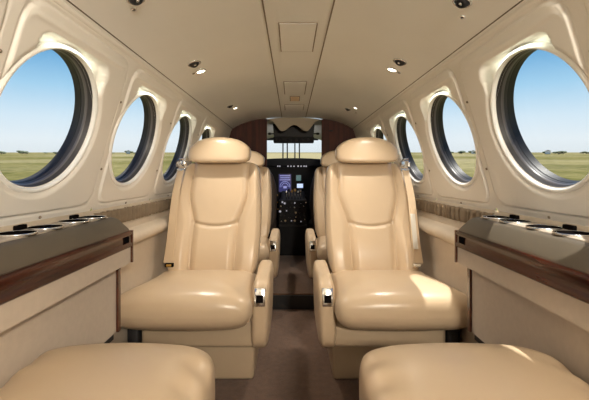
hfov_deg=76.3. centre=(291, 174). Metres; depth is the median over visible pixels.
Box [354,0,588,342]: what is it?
wall
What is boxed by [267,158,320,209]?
panel
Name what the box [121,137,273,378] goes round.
seat
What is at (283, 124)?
scalloped valance
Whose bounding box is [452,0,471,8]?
ceiling vent
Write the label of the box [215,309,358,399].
floor
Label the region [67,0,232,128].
trim
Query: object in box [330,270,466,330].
seat cushion
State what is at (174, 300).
seat cushion
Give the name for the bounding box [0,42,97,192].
window
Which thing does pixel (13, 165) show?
ground
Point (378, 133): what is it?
window
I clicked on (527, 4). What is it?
trim
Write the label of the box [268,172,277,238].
seat
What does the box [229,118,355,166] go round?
wall
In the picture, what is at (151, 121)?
window
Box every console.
[0,214,132,388]
[455,214,588,383]
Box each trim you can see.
[52,0,231,130]
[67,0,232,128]
[352,0,522,128]
[353,0,537,130]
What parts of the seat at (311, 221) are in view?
backrest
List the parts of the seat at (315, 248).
armrest, backrest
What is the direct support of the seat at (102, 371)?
on the floor at (293, 364)
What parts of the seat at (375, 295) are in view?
armrest, backrest, seat rail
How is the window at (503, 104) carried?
in the wall at (564, 24)
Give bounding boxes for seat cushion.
[121,270,255,330]
[258,236,268,263]
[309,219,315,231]
[316,236,328,263]
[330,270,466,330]
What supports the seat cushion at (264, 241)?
on the seat at (269, 248)
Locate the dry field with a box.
[267,153,320,158]
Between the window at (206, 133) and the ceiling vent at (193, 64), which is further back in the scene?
the window at (206, 133)
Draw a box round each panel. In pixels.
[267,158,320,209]
[268,124,319,142]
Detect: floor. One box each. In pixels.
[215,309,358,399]
[273,255,313,294]
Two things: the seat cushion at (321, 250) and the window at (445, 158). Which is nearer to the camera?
the window at (445, 158)
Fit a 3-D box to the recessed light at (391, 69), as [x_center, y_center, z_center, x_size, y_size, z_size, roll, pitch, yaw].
[0.444,-0.465,1.655,0.049,0.023,0.050,0,0,0]
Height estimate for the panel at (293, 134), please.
0.182 m
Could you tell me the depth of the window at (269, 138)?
4.33 m
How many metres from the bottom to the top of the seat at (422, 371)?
0.483 m
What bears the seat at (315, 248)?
on the floor at (292, 278)
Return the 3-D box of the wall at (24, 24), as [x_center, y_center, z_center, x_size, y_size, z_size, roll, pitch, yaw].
[-0.618,0.228,1.150,0.155,1.265,4.500,0,0,0]
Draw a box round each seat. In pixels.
[0,343,214,399]
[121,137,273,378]
[248,151,279,277]
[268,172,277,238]
[305,150,338,277]
[309,176,317,237]
[313,137,466,378]
[359,343,588,399]
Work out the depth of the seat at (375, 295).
1.68 m
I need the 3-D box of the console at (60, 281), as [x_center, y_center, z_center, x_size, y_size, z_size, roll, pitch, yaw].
[-0.600,0.332,0.502,0.148,0.420,1.505,0,0,0]
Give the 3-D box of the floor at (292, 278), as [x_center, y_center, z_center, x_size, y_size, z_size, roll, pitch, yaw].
[0.008,0.820,3.400,1.336,0.120,2.000,0,0,0]
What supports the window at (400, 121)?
in the wall at (564, 24)
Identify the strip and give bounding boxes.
[93,199,170,222]
[415,199,494,222]
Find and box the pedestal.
[278,189,306,254]
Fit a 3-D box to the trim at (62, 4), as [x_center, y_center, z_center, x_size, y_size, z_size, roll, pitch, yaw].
[-0.545,-0.404,1.150,0.016,0.016,4.500,0,0,0]
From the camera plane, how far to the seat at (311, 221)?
3.63 m
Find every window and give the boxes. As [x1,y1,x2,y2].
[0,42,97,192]
[109,90,159,186]
[161,113,191,183]
[191,126,210,162]
[267,138,317,157]
[374,126,394,162]
[394,113,424,183]
[427,90,478,186]
[490,42,588,192]
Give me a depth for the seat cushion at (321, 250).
2.38 m
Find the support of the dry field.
on the ground
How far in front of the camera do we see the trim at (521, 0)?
1.23 m
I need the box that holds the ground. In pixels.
[0,152,588,210]
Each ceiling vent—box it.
[126,0,144,5]
[187,60,200,67]
[393,58,406,65]
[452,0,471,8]
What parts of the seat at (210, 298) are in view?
seat rail, backrest, armrest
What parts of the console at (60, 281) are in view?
panel, drawer, wood trim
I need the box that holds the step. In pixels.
[272,295,313,308]
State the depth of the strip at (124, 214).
1.62 m
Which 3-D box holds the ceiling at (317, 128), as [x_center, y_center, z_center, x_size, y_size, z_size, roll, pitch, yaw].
[0.008,-0.346,3.875,1.320,0.352,0.950,0,0,0]
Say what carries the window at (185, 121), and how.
in the wall at (24, 24)
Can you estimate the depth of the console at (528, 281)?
0.91 m
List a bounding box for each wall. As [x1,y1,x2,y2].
[0,0,230,342]
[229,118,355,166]
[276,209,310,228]
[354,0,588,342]
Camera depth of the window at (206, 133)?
2.68 m
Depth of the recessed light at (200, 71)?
1.69 m
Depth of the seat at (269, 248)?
2.83 m
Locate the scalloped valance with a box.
[267,118,321,130]
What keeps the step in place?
on the floor at (293, 364)
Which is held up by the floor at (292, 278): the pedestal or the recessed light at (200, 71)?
the pedestal
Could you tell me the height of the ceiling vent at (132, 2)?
0.032 m
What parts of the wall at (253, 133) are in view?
door post, door post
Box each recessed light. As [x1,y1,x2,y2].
[195,69,205,73]
[387,67,397,71]
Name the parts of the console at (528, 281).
wood trim, drawer, panel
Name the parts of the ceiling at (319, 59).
hatch door, hatch door, hatch door, hatch door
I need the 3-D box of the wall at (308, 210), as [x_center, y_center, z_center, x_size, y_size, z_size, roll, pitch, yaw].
[0.008,0.300,3.875,1.320,0.940,0.950,0,0,0]
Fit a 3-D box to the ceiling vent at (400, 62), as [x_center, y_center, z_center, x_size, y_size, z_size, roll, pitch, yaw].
[0.445,-0.465,1.540,0.058,0.034,0.060,0,0,0]
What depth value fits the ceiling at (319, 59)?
1.40 m
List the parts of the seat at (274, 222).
backrest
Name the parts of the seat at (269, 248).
backrest, armrest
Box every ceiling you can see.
[61,0,528,128]
[267,117,320,139]

